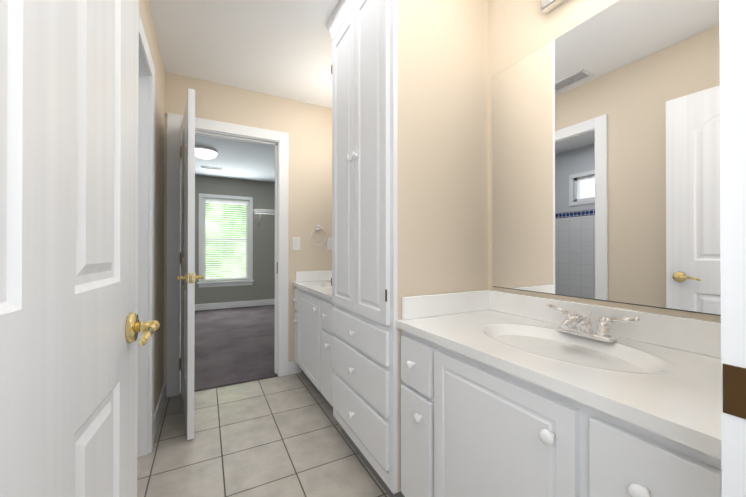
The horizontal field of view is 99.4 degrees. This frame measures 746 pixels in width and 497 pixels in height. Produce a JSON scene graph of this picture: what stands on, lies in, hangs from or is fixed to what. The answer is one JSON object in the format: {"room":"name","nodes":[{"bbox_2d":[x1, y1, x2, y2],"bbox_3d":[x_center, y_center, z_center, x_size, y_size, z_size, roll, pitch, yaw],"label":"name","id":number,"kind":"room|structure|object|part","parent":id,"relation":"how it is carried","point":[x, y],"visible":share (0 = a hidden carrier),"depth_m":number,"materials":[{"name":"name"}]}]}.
{"room":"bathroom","nodes":[
{"label":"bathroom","id":0,"kind":"room"},
{"bbox_2d":[195,175,274,303],"bbox_3d":[-1.123,-0.108,2.795,4.340,2.478,0.010,0,0,-28],"label":"wall","id":1,"kind":"structure","parent":0,"point":[262,194],"depth_m":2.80,"materials":[{"name":"grey paint"}]},
{"bbox_2d":[197,193,253,287],"bbox_3d":[-2.789,-0.146,6.026,0.970,1.725,0.140,0,0,-28],"label":"bedroom window","id":2,"kind":"structure","parent":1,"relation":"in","point":[247,280],"depth_m":6.01,"materials":[{"name":"white wood"}]},
{"bbox_2d":[206,200,246,279],"bbox_3d":[-2.780,-0.159,6.009,0.700,1.472,0.045,0,0,-28],"label":"window blinds","id":3,"kind":"object","parent":2,"relation":"attached to","point":[236,263],"visible":0.96,"depth_m":6.00,"materials":[{"name":"white plastic"}]},
{"bbox_2d":[195,299,274,310],"bbox_3d":[-2.812,1.076,5.979,4.100,0.113,0.013,0,0,-28],"label":"baseboard","id":4,"kind":"structure","parent":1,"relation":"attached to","point":[210,306],"depth_m":6.05,"materials":[{"name":"white"}]},
{"bbox_2d":[253,209,274,225],"bbox_3d":[-1.615,-0.592,6.455,1.527,0.307,0.303,0,0,-28],"label":"wire closet shelf","id":5,"kind":"object","parent":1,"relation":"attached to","point":[264,213],"visible":0.33,"depth_m":6.09,"materials":[{"name":"white metal"}]},
{"bbox_2d":[180,305,301,393],"bbox_3d":[-1.968,1.183,4.385,4.340,0.114,3.860,0,0,-28],"label":"floor","id":6,"kind":"structure","parent":0,"point":[232,346],"depth_m":3.62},
{"bbox_2d":[149,0,338,182],"bbox_3d":[-1.300,-1.396,3.137,4.340,0.100,6.710,0,0,-28],"label":"ceiling","id":7,"kind":"structure","parent":0,"point":[281,48],"depth_m":2.17,"materials":[{"name":"white paint"}]},
{"bbox_2d":[195,146,217,158],"bbox_3d":[-2.287,-1.280,4.294,0.330,0.120,0.330,0,0,-28],"label":"light","id":8,"kind":"object","parent":7,"relation":"attached to","point":[202,152],"visible":0.85,"depth_m":4.20,"materials":[{"name":"white glass"}]},
{"bbox_2d":[200,166,222,169],"bbox_3d":[-2.676,-1.332,5.242,0.330,0.009,0.130,0,0,-28],"label":"ceiling vent","id":9,"kind":"object","parent":7,"relation":"in","point":[207,167],"visible":1,"depth_m":5.25,"materials":[{"name":"silver metal"}]},
{"bbox_2d":[137,372,389,496],"bbox_3d":[-0.110,1.175,1.227,1.753,0.102,3.460,0,0,-28],"label":"floor","id":10,"kind":"structure","parent":0,"point":[281,436],"depth_m":1.76,"materials":[{"name":"beige tile"}]},
{"bbox_2d":[293,270,332,410],"bbox_3d":[-0.252,0.668,2.511,0.557,0.923,1.053,0,0,-28],"label":"bathroom vanity","id":11,"kind":"object","parent":10,"relation":"on","point":[313,307],"visible":0.31,"depth_m":2.38,"materials":[{"name":"white wood"}]},
{"bbox_2d":[293,280,331,300],"bbox_3d":[-0.243,0.360,2.517,0.536,0.122,1.053,0,0,-28],"label":"countertop","id":12,"kind":"structure","parent":11,"relation":"on","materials":[{"name":"stone"}]},
{"bbox_3d":[-0.445,0.673,2.409,0.019,0.685,1.053,0,0,-28],"label":"frame","id":13,"kind":"part","parent":11,"relation":"part of","materials":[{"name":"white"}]},
{"bbox_2d":[326,0,404,496],"bbox_3d":[0.141,-0.112,1.730,0.596,2.476,0.695,0,0,-28],"label":"linen cabinet","id":14,"kind":"object","parent":10,"relation":"on","point":[364,73],"visible":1,"depth_m":1.49,"materials":[{"name":"white wood"}]},
{"bbox_3d":[-0.098,-1.307,1.609,0.046,0.088,0.695,0,0,-28],"label":"crown","id":15,"kind":"part","parent":14,"relation":"part of","materials":[{"name":"white"}]},
{"bbox_2d":[396,290,721,496],"bbox_3d":[0.549,0.661,0.999,0.557,0.923,0.968,0,0,-28],"label":"bathroom vanity","id":16,"kind":"object","parent":10,"relation":"on","point":[505,394],"visible":1,"depth_m":0.87,"materials":[{"name":"white wood"}]},
{"bbox_2d":[547,304,639,342],"bbox_3d":[0.671,0.250,1.040,0.158,0.088,0.289,0,0,-28],"label":"faucet","id":17,"kind":"object","parent":16,"relation":"on","point":[569,328],"depth_m":1.03,"materials":[{"name":"silver metal"}]},
{"bbox_2d":[139,0,720,491],"bbox_3d":[0.380,-0.119,0.293,1.500,2.478,0.120,0,0,-28],"label":"wall","id":18,"kind":"structure","parent":0,"point":[455,56],"depth_m":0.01,"materials":[{"name":"beige paint"}]},
{"bbox_2d":[0,0,159,496],"bbox_3d":[-0.391,0.083,0.386,0.151,2.058,0.776,0,0,-28],"label":"entry door","id":19,"kind":"structure","parent":18,"relation":"in","point":[71,326],"depth_m":0.43,"materials":[{"name":"white wood"}]},
{"bbox_3d":[-0.530,0.170,0.653,0.148,0.066,0.173,0,0,-28],"label":"handle","id":20,"kind":"part","parent":19,"relation":"part of","materials":[{"name":"gold metal"}]},
{"bbox_2d":[154,382,165,437],"bbox_3d":[-1.426,1.071,2.110,0.013,0.113,0.669,0,0,-28],"label":"baseboard","id":21,"kind":"structure","parent":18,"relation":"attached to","point":[159,408],"depth_m":2.08,"materials":[{"name":"white"}]},
{"bbox_2d":[176,88,203,439],"bbox_3d":[-1.256,0.091,2.171,0.171,2.058,0.733,0,0,-28],"label":"bedroom door","id":22,"kind":"structure","parent":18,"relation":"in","point":[188,277],"depth_m":1.87,"materials":[{"name":"white wood"}]},
{"bbox_3d":[-1.116,0.176,1.929,0.150,0.066,0.175,0,0,-28],"label":"handle","id":23,"kind":"part","parent":22,"relation":"part of","materials":[{"name":"gold metal"}]},
{"bbox_2d":[288,361,300,374],"bbox_3d":[-0.707,1.074,2.861,0.119,0.113,0.013,0,0,-28],"label":"baseboard","id":24,"kind":"structure","parent":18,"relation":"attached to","point":[294,367],"depth_m":2.85,"materials":[{"name":"white"}]},
{"bbox_2d":[292,237,299,249],"bbox_3d":[-0.694,-0.042,2.872,0.072,0.120,0.014,0,0,-28],"label":"light switch","id":25,"kind":"object","parent":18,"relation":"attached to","point":[295,243],"visible":1,"depth_m":2.87,"materials":[{"name":"white plastic"}]},
{"bbox_2d":[295,270,331,281],"bbox_3d":[-0.232,0.254,2.524,0.511,0.095,1.053,0,0,-28],"label":"backsplash","id":26,"kind":"structure","parent":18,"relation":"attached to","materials":[{"name":"stone"}]},
{"bbox_2d":[311,224,327,244],"bbox_3d":[-0.503,-0.129,2.946,0.164,0.198,0.064,0,0,-28],"label":"towel ring","id":27,"kind":"object","parent":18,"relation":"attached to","point":[317,226],"visible":1,"depth_m":2.93,"materials":[{"name":"silver metal"}]},
{"bbox_2d":[327,237,331,249],"bbox_3d":[-0.403,-0.046,3.028,0.072,0.120,0.010,0,0,-28],"label":"electrical outlet","id":28,"kind":"object","parent":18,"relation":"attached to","point":[329,243],"visible":0.77,"depth_m":3.02,"materials":[{"name":"white plastic"}]},
{"bbox_2d":[137,0,745,496],"bbox_3d":[-0.552,0.042,1.378,0.957,2.164,2.948,0,0,-28],"label":"door frame","id":29,"kind":"structure","parent":18,"relation":"attached to","point":[733,188],"depth_m":1.72,"materials":[{"name":"white wood"}]},
{"bbox_3d":[-1.122,0.042,1.389,0.166,2.164,0.897,0,0,-28],"label":"shower door casing","id":30,"kind":"part","parent":29,"relation":"part of","materials":[{"name":"white wood"}]},
{"bbox_3d":[-1.198,0.048,2.687,0.917,2.164,0.166,0,0,-28],"label":"door casing","id":31,"kind":"part","parent":29,"relation":"part of","materials":[{"name":"white wood"}]},
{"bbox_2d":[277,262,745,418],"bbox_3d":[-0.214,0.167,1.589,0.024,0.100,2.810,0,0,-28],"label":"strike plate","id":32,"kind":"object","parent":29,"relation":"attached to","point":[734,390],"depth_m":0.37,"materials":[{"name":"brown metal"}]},
{"bbox_3d":[0.102,0.037,0.145,0.957,2.164,0.156,0,0,-28],"label":"entry door casing","id":33,"kind":"part","parent":29,"relation":"part of","materials":[{"name":"white wood"}]},
{"bbox_2d":[540,0,565,12],"bbox_3d":[0.762,-1.015,1.042,0.150,0.110,0.500,0,0,-28],"label":"sconce","id":34,"kind":"object","parent":18,"relation":"attached to","point":[547,6],"visible":1,"depth_m":1.25,"materials":[{"name":"silver metal"}]},
{"bbox_2d":[401,290,720,358],"bbox_3d":[0.569,0.247,1.011,0.511,0.095,0.968,0,0,-28],"label":"backsplash","id":35,"kind":"structure","parent":18,"relation":"attached to","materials":[{"name":"stone"}]},
{"bbox_2d":[492,0,720,315],"bbox_3d":[0.792,-0.327,1.140,0.006,1.023,0.908,0,0,-28],"label":"mirror","id":36,"kind":"object","parent":18,"relation":"attached to","point":[606,154],"visible":1,"depth_m":1.07,"materials":[{"name":"white mirror"}]},
{"label":"outside","id":37,"kind":"structure","parent":0,"visible":0},
{"bbox_2d":[205,203,245,278],"bbox_3d":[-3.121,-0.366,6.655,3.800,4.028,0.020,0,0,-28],"label":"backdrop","id":38,"kind":"structure","parent":37,"point":[224,237],"depth_m":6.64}
]}

